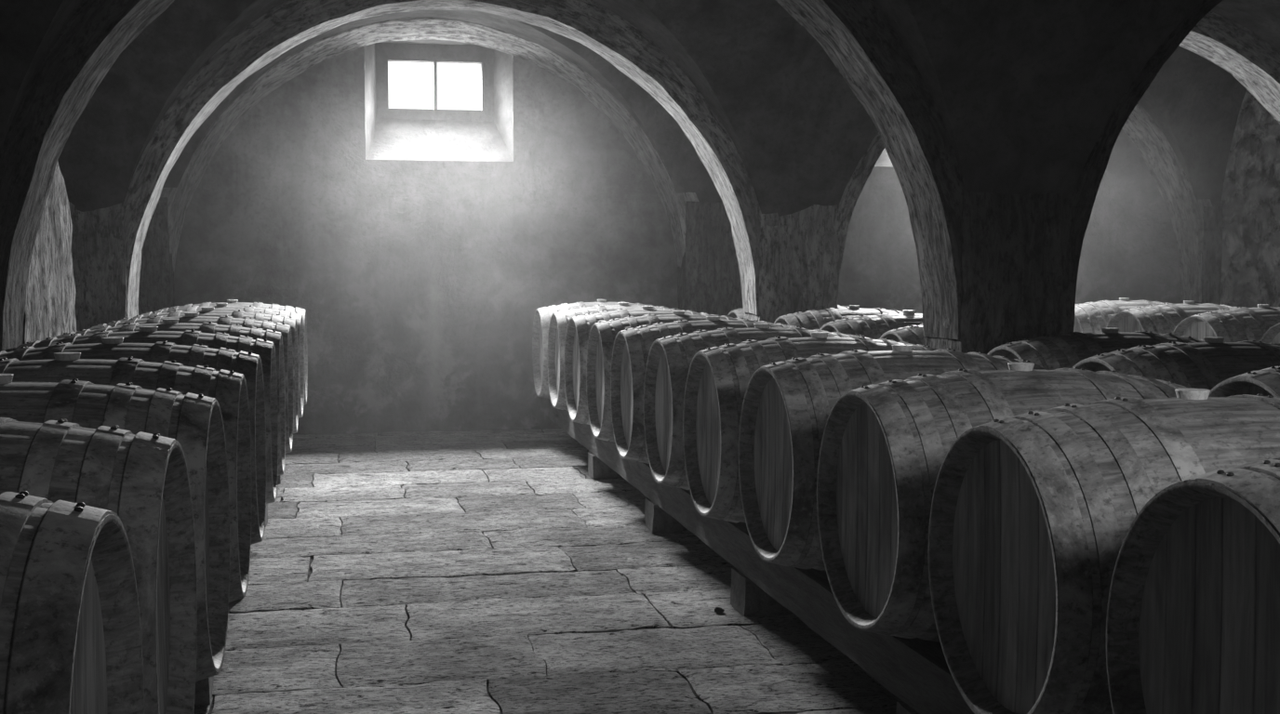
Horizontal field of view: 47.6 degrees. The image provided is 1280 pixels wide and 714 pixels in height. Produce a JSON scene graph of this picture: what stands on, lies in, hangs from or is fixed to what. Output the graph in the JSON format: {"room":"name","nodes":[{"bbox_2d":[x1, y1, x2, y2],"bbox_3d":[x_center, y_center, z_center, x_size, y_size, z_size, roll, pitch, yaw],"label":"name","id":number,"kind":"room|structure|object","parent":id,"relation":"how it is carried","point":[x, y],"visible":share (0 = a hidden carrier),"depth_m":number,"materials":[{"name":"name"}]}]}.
{"room":"wine cellar","nodes":[
{"label":"wine cellar","id":0,"kind":"room"},
{"bbox_2d":[193,428,902,713],"bbox_3d":[1.852,0.913,5.766,10.983,0.023,12.323,-1,4,-11],"label":"floor","id":1,"kind":"structure","parent":0,"point":[468,572],"depth_m":5.44,"materials":[{"name":"grey stone"}]},
{"bbox_2d":[0,313,25,352],"bbox_3d":[-2.651,0.042,5.444,0.577,1.820,0.433,-1,4,-11],"label":"pier","id":2,"kind":"object","parent":1,"relation":"on","point":[23,333],"visible":0.07,"depth_m":5.66,"materials":[{"name":"grey stone"}]},
{"bbox_2d":[24,161,76,344],"bbox_3d":[-2.789,-0.136,6.141,0.601,2.092,1.100,-1,4,-11],"label":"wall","id":3,"kind":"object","parent":1,"relation":"on","point":[50,289],"visible":0.26,"depth_m":6.22,"materials":[{"name":"stone"}]},
{"bbox_2d":[68,201,127,332],"bbox_3d":[-3.237,-0.151,8.413,0.580,1.815,0.400,-1,4,-11],"label":"pier","id":4,"kind":"object","parent":1,"relation":"on","point":[98,238],"visible":0.13,"depth_m":8.23,"materials":[{"name":"grey stone"}]},
{"bbox_2d":[138,197,174,315],"bbox_3d":[-3.633,-0.256,10.389,0.574,1.770,0.394,-1,4,-11],"label":"pier","id":5,"kind":"object","parent":1,"relation":"on","point":[156,289],"visible":0.12,"depth_m":10.22,"materials":[{"name":"grey stone"}]},
{"bbox_2d":[194,676,213,706],"bbox_3d":[-1.333,0.934,4.262,0.150,0.144,0.185,-1,4,-11],"label":"support block","id":6,"kind":"object","parent":1,"relation":"on","point":[204,688],"visible":0.16,"depth_m":4.19,"materials":[{"name":"grey wood"}]},
{"bbox_2d":[265,504,267,526],"bbox_3d":[-1.885,0.749,7.052,0.148,0.142,0.186,-1,4,-11],"label":"support block","id":7,"kind":"object","parent":1,"relation":"on","point":[266,512],"visible":0.16,"depth_m":7.05,"materials":[{"name":"grey wood"}]},
{"bbox_2d":[277,475,282,483],"bbox_3d":[-2.167,0.655,8.470,0.149,0.145,0.181,-1,4,-11],"label":"support block","id":8,"kind":"object","parent":1,"relation":"on","point":[280,477],"visible":0.09,"depth_m":8.40,"materials":[{"name":"grey wood"}]},
{"bbox_2d":[587,452,616,479],"bbox_3d":[-0.226,0.645,8.650,0.147,0.141,0.187,-1,4,-11],"label":"support block","id":9,"kind":"object","parent":1,"relation":"on","point":[597,469],"visible":0.63,"depth_m":8.56,"materials":[{"name":"grey wood"}]},
{"bbox_2d":[644,498,682,533],"bbox_3d":[0.114,0.756,6.947,0.149,0.144,0.188,-1,4,-11],"label":"support block","id":10,"kind":"object","parent":1,"relation":"on","point":[657,520],"visible":0.59,"depth_m":6.87,"materials":[{"name":"grey wood"}]},
{"bbox_2d":[677,200,743,316],"bbox_3d":[0.557,-0.312,11.216,0.513,1.766,0.390,-1,4,-11],"label":"pillar","id":11,"kind":"structure","parent":1,"relation":"on","point":[708,276],"depth_m":10.99,"materials":[{"name":"grey stone"}]},
{"bbox_2d":[714,607,724,613],"bbox_3d":[0.289,0.924,5.309,0.037,0.021,0.028,-1,4,-11],"label":"pebble","id":12,"kind":"object","parent":1,"relation":"on","point":[716,609],"visible":1,"depth_m":5.30,"materials":[{"name":"stone"}]},
{"bbox_2d":[730,567,782,616],"bbox_3d":[0.429,0.861,5.351,0.151,0.147,0.186,-1,4,-11],"label":"support block","id":13,"kind":"object","parent":1,"relation":"on","point":[750,600],"visible":0.61,"depth_m":5.27,"materials":[{"name":"grey wood"}]},
{"bbox_2d":[548,399,974,713],"bbox_3d":[0.269,0.659,6.149,0.126,0.160,8.952,-1,4,-11],"label":"beam","id":14,"kind":"structure","parent":1,"relation":"on","point":[916,672],"depth_m":4.54,"materials":[{"name":"grey wood"}]},
{"bbox_2d":[564,306,719,425],"bbox_3d":[0.045,0.062,8.575,0.908,0.726,0.707,-1,4,-11],"label":"wine barrel","id":15,"kind":"object","parent":14,"relation":"on","point":[579,327],"visible":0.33,"depth_m":8.46,"materials":[{"name":"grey wood"}]},
{"bbox_2d":[682,332,936,523],"bbox_3d":[0.668,0.269,5.429,0.904,0.723,0.707,-1,4,-11],"label":"wine barrel","id":16,"kind":"object","parent":14,"relation":"on","point":[718,379],"visible":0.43,"depth_m":5.29,"materials":[{"name":"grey wood"}]},
{"bbox_2d":[743,204,837,323],"bbox_3d":[0.950,-0.207,9.245,0.520,1.822,0.399,-1,4,-11],"label":"pillar","id":17,"kind":"structure","parent":1,"relation":"on","point":[798,256],"depth_m":9.03,"materials":[{"name":"grey stone"}]},
{"bbox_2d":[121,0,780,318],"bbox_3d":[-1.130,-1.294,8.759,4.179,2.096,0.372,-1,4,-11],"label":"arch","id":18,"kind":"object","parent":17,"relation":"on","point":[292,22],"visible":0.68,"depth_m":8.65,"materials":[{"name":"grey stone"}]},
{"bbox_2d":[835,11,1279,308],"bbox_3d":[3.063,-1.363,9.584,4.240,2.132,0.369,-1,4,-11],"label":"arch","id":19,"kind":"object","parent":17,"relation":"on","point":[1227,44],"visible":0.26,"depth_m":9.55,"materials":[{"name":"grey stone"}]},
{"bbox_2d":[922,177,1075,354],"bbox_3d":[1.538,-0.010,6.273,0.514,1.817,0.429,-1,4,-11],"label":"pillar","id":20,"kind":"structure","parent":1,"relation":"on","point":[1018,250],"depth_m":6.04,"materials":[{"name":"grey stone"}]},
{"bbox_2d":[0,0,963,350],"bbox_3d":[-0.540,-1.096,5.786,4.176,2.098,0.397,-1,4,-11],"label":"arch","id":21,"kind":"object","parent":20,"relation":"on","point":[876,65],"visible":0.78,"depth_m":5.86,"materials":[{"name":"grey stone"}]},
{"bbox_2d":[1071,0,1222,302],"bbox_3d":[3.649,-1.165,6.614,4.256,2.129,0.402,-1,4,-11],"label":"arch","id":22,"kind":"object","parent":20,"relation":"on","point":[1085,192],"visible":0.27,"depth_m":6.11,"materials":[{"name":"grey stone"}]},
{"bbox_2d":[1182,206,1222,305],"bbox_3d":[4.669,-0.366,12.028,0.277,1.766,0.388,-1,4,-11],"label":"pier","id":23,"kind":"object","parent":1,"relation":"on","point":[1212,238],"visible":0.3,"depth_m":11.80,"materials":[{"name":"grey stone"}]},
{"bbox_3d":[0.774,0.722,6.255,0.127,0.299,8.950,-1,4,-11],"label":"beam","id":24,"kind":"structure","parent":1,"relation":"on","visible":0},
{"bbox_2d":[532,299,661,399],"bbox_3d":[-0.266,-0.042,10.136,0.904,0.723,0.707,-1,4,-11],"label":"wine barrel","id":25,"kind":"object","parent":24,"relation":"on","point":[542,316],"visible":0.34,"depth_m":10.04,"materials":[{"name":"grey wood"}]},
{"bbox_2d":[547,302,686,411],"bbox_3d":[-0.108,0.011,9.348,0.911,0.728,0.707,0,4,-11],"label":"wine barrel","id":26,"kind":"object","parent":24,"relation":"on","point":[559,321],"visible":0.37,"depth_m":9.24,"materials":[{"name":"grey wood"}]},
{"bbox_2d":[586,310,757,442],"bbox_3d":[0.206,0.115,7.763,0.907,0.725,0.707,-1,4,-11],"label":"wine barrel","id":27,"kind":"object","parent":24,"relation":"on","point":[603,334],"visible":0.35,"depth_m":7.66,"materials":[{"name":"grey wood"}]},
{"bbox_2d":[610,316,799,464],"bbox_3d":[0.354,0.165,7.004,0.912,0.729,0.707,-1,4,-11],"label":"wine barrel","id":28,"kind":"object","parent":24,"relation":"on","point":[632,347],"visible":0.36,"depth_m":6.88,"materials":[{"name":"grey wood"}]},
{"bbox_2d":[643,323,858,490],"bbox_3d":[0.517,0.219,6.195,0.908,0.726,0.707,-1,4,-11],"label":"wine barrel","id":29,"kind":"object","parent":24,"relation":"on","point":[670,358],"visible":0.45,"depth_m":6.08,"materials":[{"name":"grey wood"}]},
{"bbox_2d":[738,344,1045,572],"bbox_3d":[0.830,0.323,4.621,0.910,0.727,0.707,-1,4,-12],"label":"wine barrel","id":30,"kind":"object","parent":24,"relation":"on","point":[787,406],"visible":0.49,"depth_m":4.47,"materials":[{"name":"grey wood"}]},
{"bbox_2d":[816,362,1187,641],"bbox_3d":[0.992,0.377,3.800,0.906,0.724,0.707,-1,4,-12],"label":"wine barrel","id":31,"kind":"object","parent":24,"relation":"on","point":[885,446],"visible":0.5,"depth_m":3.64,"materials":[{"name":"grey wood"}]},
{"bbox_2d":[928,388,1279,713],"bbox_3d":[1.144,0.428,3.024,0.911,0.728,0.707,-1,4,-11],"label":"wine barrel","id":32,"kind":"object","parent":24,"relation":"on","point":[1032,513],"visible":0.76,"depth_m":2.84,"materials":[{"name":"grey wood"}]},
{"bbox_2d":[1106,457,1279,713],"bbox_3d":[1.297,0.478,2.270,0.910,0.727,0.707,0,4,-11],"label":"wine barrel","id":33,"kind":"object","parent":24,"relation":"on","point":[1193,620],"visible":1,"depth_m":2.28,"materials":[{"name":"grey wood"}]},
{"bbox_3d":[-2.091,0.766,5.434,0.126,0.320,8.654,-1,4,-11],"label":"beam","id":34,"kind":"structure","parent":1,"relation":"on","visible":0},
{"bbox_2d":[0,491,144,713],"bbox_3d":[-1.095,0.494,1.699,0.906,0.724,0.707,-1,4,-12],"label":"wine barrel","id":35,"kind":"object","parent":34,"relation":"on","point":[71,642],"visible":1,"depth_m":1.67,"materials":[{"name":"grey wood"}]},
{"bbox_2d":[0,417,197,713],"bbox_3d":[-1.236,0.448,2.406,0.911,0.728,0.707,-1,4,-11],"label":"wine barrel","id":36,"kind":"object","parent":34,"relation":"on","point":[142,478],"visible":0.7,"depth_m":2.35,"materials":[{"name":"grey wood"}]},
{"bbox_2d":[16,326,278,504],"bbox_3d":[-1.840,0.246,5.457,0.904,0.723,0.707,-1,4,-12],"label":"wine barrel","id":37,"kind":"object","parent":34,"relation":"on","point":[263,348],"visible":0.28,"depth_m":5.36,"materials":[{"name":"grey wood"}]},
{"bbox_2d":[56,319,285,476],"bbox_3d":[-1.980,0.201,6.154,0.911,0.728,0.707,-1,4,-12],"label":"wine barrel","id":38,"kind":"object","parent":34,"relation":"on","point":[169,325],"visible":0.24,"depth_m":6.08,"materials":[{"name":"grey wood"}]},
{"bbox_3d":[1.842,0.665,7.127,0.125,0.298,6.553,-1,4,-11],"label":"beam","id":39,"kind":"structure","parent":1,"relation":"on","visible":0},
{"bbox_2d":[727,305,849,318],"bbox_3d":[1.065,-0.022,9.834,0.906,0.724,0.707,-1,4,-11],"label":"wine barrel","id":40,"kind":"object","parent":39,"relation":"on","point":[737,313],"visible":0.06,"depth_m":9.73,"materials":[{"name":"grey wood"}]},
{"bbox_2d":[773,305,903,330],"bbox_3d":[1.284,0.051,8.738,0.910,0.727,0.707,0,4,-11],"label":"wine barrel","id":41,"kind":"object","parent":39,"relation":"on","point":[811,319],"visible":0.18,"depth_m":8.57,"materials":[{"name":"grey wood"}]},
{"bbox_2d":[820,310,922,339],"bbox_3d":[1.454,0.108,7.876,0.905,0.723,0.707,-1,4,-12],"label":"wine barrel","id":42,"kind":"object","parent":39,"relation":"on","point":[873,326],"visible":0.15,"depth_m":7.68,"materials":[{"name":"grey wood"}]},
{"bbox_2d":[880,323,924,345],"bbox_3d":[1.633,0.167,6.976,0.904,0.723,0.707,-1,4,-11],"label":"wine barrel","id":43,"kind":"object","parent":39,"relation":"on","point":[913,334],"visible":0.09,"depth_m":6.80,"materials":[{"name":"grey wood"}]},
{"bbox_2d":[987,327,1204,370],"bbox_3d":[1.868,0.246,5.787,0.908,0.726,0.707,-1,4,-11],"label":"wine barrel","id":44,"kind":"object","parent":39,"relation":"on","point":[1049,352],"visible":0.2,"depth_m":5.61,"materials":[{"name":"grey wood"}]},
{"bbox_2d":[1072,336,1279,390],"bbox_3d":[2.005,0.292,5.091,0.909,0.726,0.707,-1,4,-11],"label":"wine barrel","id":45,"kind":"object","parent":39,"relation":"on","point":[1211,362],"visible":0.23,"depth_m":4.89,"materials":[{"name":"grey wood"}]},
{"bbox_3d":[3.414,0.536,9.040,0.125,0.304,3.404,-1,4,-11],"label":"beam","id":46,"kind":"structure","parent":1,"relation":"on","visible":0},
{"bbox_2d":[1073,297,1164,333],"bbox_3d":[3.422,-0.057,10.279,0.910,0.727,0.707,-1,4,-11],"label":"wine barrel","id":47,"kind":"object","parent":46,"relation":"on","point":[1089,317],"visible":0.2,"depth_m":10.05,"materials":[{"name":"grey wood"}]},
{"bbox_2d":[1106,301,1237,333],"bbox_3d":[3.580,-0.005,9.497,0.911,0.728,0.707,0,4,-11],"label":"wine barrel","id":48,"kind":"object","parent":46,"relation":"on","point":[1165,318],"visible":0.2,"depth_m":9.31,"materials":[{"name":"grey wood"}]},
{"bbox_2d":[1172,304,1279,342],"bbox_3d":[3.733,0.046,8.713,0.907,0.725,0.707,-1,4,-12],"label":"wine barrel","id":49,"kind":"object","parent":46,"relation":"on","point":[1234,325],"visible":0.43,"depth_m":8.50,"materials":[{"name":"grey wood"}]},
{"bbox_2d":[1260,322,1279,344],"bbox_3d":[3.904,0.102,7.862,0.905,0.724,0.707,-1,4,-11],"label":"wine barrel","id":50,"kind":"object","parent":46,"relation":"on","point":[1273,335],"visible":0.18,"depth_m":7.92,"materials":[{"name":"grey wood"}]},
{"bbox_3d":[1.777,0.808,4.963,0.125,0.298,2.323,-1,4,-11],"label":"beam","id":51,"kind":"structure","parent":1,"relation":"on","visible":0},
{"bbox_2d":[1208,366,1279,399],"bbox_3d":[2.173,0.347,4.255,0.905,0.723,0.707,-1,4,-11],"label":"wine barrel","id":52,"kind":"object","parent":51,"relation":"on","point":[1266,381],"visible":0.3,"depth_m":4.17,"materials":[{"name":"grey wood"}]},
{"bbox_2d":[0,0,1279,216],"bbox_3d":[1.550,-1.085,5.549,8.980,2.095,11.800,-1,4,-11],"label":"ceiling","id":53,"kind":"structure","parent":0,"point":[1023,92],"depth_m":8.11,"materials":[{"name":"paint"}]},
{"bbox_2d":[173,46,1183,435],"bbox_3d":[0.398,-1.008,11.252,9.330,3.300,0.026,-1,4,-11],"label":"wall","id":54,"kind":"structure","parent":0,"point":[420,286],"depth_m":10.93,"materials":[{"name":"paint"}]},
{"bbox_2d":[160,16,699,270],"bbox_3d":[-1.516,-1.476,10.698,4.227,2.208,0.299,-1,4,-11],"label":"arch","id":55,"kind":"object","parent":54,"relation":"attached to","point":[407,29],"visible":0.48,"depth_m":10.63,"materials":[{"name":"grey stone"}]},
{"bbox_2d":[364,39,513,161],"bbox_3d":[-1.526,-1.934,10.981,1.100,0.920,0.340,-1,4,-11],"label":"window reveal","id":56,"kind":"structure","parent":54,"relation":"in","point":[413,140],"depth_m":11.01,"materials":[{"name":"white paint"}]},
{"bbox_2d":[375,42,493,120],"bbox_3d":[-1.576,-2.113,11.169,0.933,0.615,0.070,-1,4,-11],"label":"window","id":57,"kind":"structure","parent":56,"relation":"attached to","point":[385,52],"depth_m":11.14,"materials":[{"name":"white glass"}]},
{"bbox_2d":[874,147,893,166],"bbox_3d":[2.360,-1.986,11.749,1.098,0.918,0.340,-1,4,-11],"label":"window reveal","id":58,"kind":"structure","parent":54,"relation":"in","point":[884,160],"depth_m":11.59,"materials":[{"name":"white paint"}]},
{"bbox_2d":[1121,103,1212,302],"bbox_3d":[2.678,-1.526,11.527,4.244,2.204,0.299,-1,4,-11],"label":"arch","id":59,"kind":"object","parent":54,"relation":"attached to","point":[1186,213],"visible":0.27,"depth_m":11.84,"materials":[{"name":"grey stone"}]},
{"bbox_2d":[1220,89,1279,307],"bbox_3d":[5.981,-0.772,6.306,0.334,3.518,11.938,-1,4,-11],"label":"wall","id":60,"kind":"structure","parent":0,"point":[1250,196],"depth_m":11.42,"materials":[{"name":"grey stone"}]},
{"bbox_3d":[-1.587,0.690,5.530,0.126,0.180,8.654,-1,4,-11],"label":"beam","id":61,"kind":"structure","parent":0,"visible":0},
{"bbox_2d":[0,373,229,681],"bbox_3d":[-1.384,0.399,3.149,0.912,0.729,0.707,-1,4,-11],"label":"wine barrel","id":62,"kind":"object","parent":61,"relation":"on","point":[195,421],"visible":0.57,"depth_m":3.07,"materials":[{"name":"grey wood"}]},
{"bbox_2d":[0,352,251,602],"bbox_3d":[-1.528,0.350,3.893,0.909,0.727,0.707,-1,4,-12],"label":"wine barrel","id":63,"kind":"object","parent":61,"relation":"on","point":[229,389],"visible":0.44,"depth_m":3.80,"materials":[{"name":"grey wood"}]},
{"bbox_2d":[0,337,266,545],"bbox_3d":[-1.684,0.299,4.664,0.910,0.727,0.707,-1,4,-11],"label":"wine barrel","id":64,"kind":"object","parent":61,"relation":"on","point":[248,364],"visible":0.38,"depth_m":4.57,"materials":[{"name":"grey wood"}]},
{"bbox_2d":[90,312,293,453],"bbox_3d":[-2.129,0.150,6.914,0.906,0.724,0.707,-1,4,-11],"label":"wine barrel","id":65,"kind":"object","parent":61,"relation":"on","point":[190,317],"visible":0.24,"depth_m":6.84,"materials":[{"name":"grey wood"}]},
{"bbox_2d":[118,307,298,433],"bbox_3d":[-2.284,0.099,7.695,0.905,0.723,0.707,-1,4,-12],"label":"wine barrel","id":66,"kind":"object","parent":61,"relation":"on","point":[206,312],"visible":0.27,"depth_m":7.62,"materials":[{"name":"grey wood"}]},
{"bbox_2d":[140,303,304,418],"bbox_3d":[-2.438,0.047,8.481,0.911,0.728,0.707,0,4,-11],"label":"wine barrel","id":67,"kind":"object","parent":61,"relation":"on","point":[220,306],"visible":0.18,"depth_m":8.42,"materials":[{"name":"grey wood"}]},
{"bbox_2d":[160,299,307,404],"bbox_3d":[-2.592,-0.004,9.247,0.907,0.725,0.707,-1,4,-11],"label":"wine barrel","id":68,"kind":"object","parent":61,"relation":"on","point":[231,302],"visible":0.16,"depth_m":9.20,"materials":[{"name":"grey wood"}]}
]}

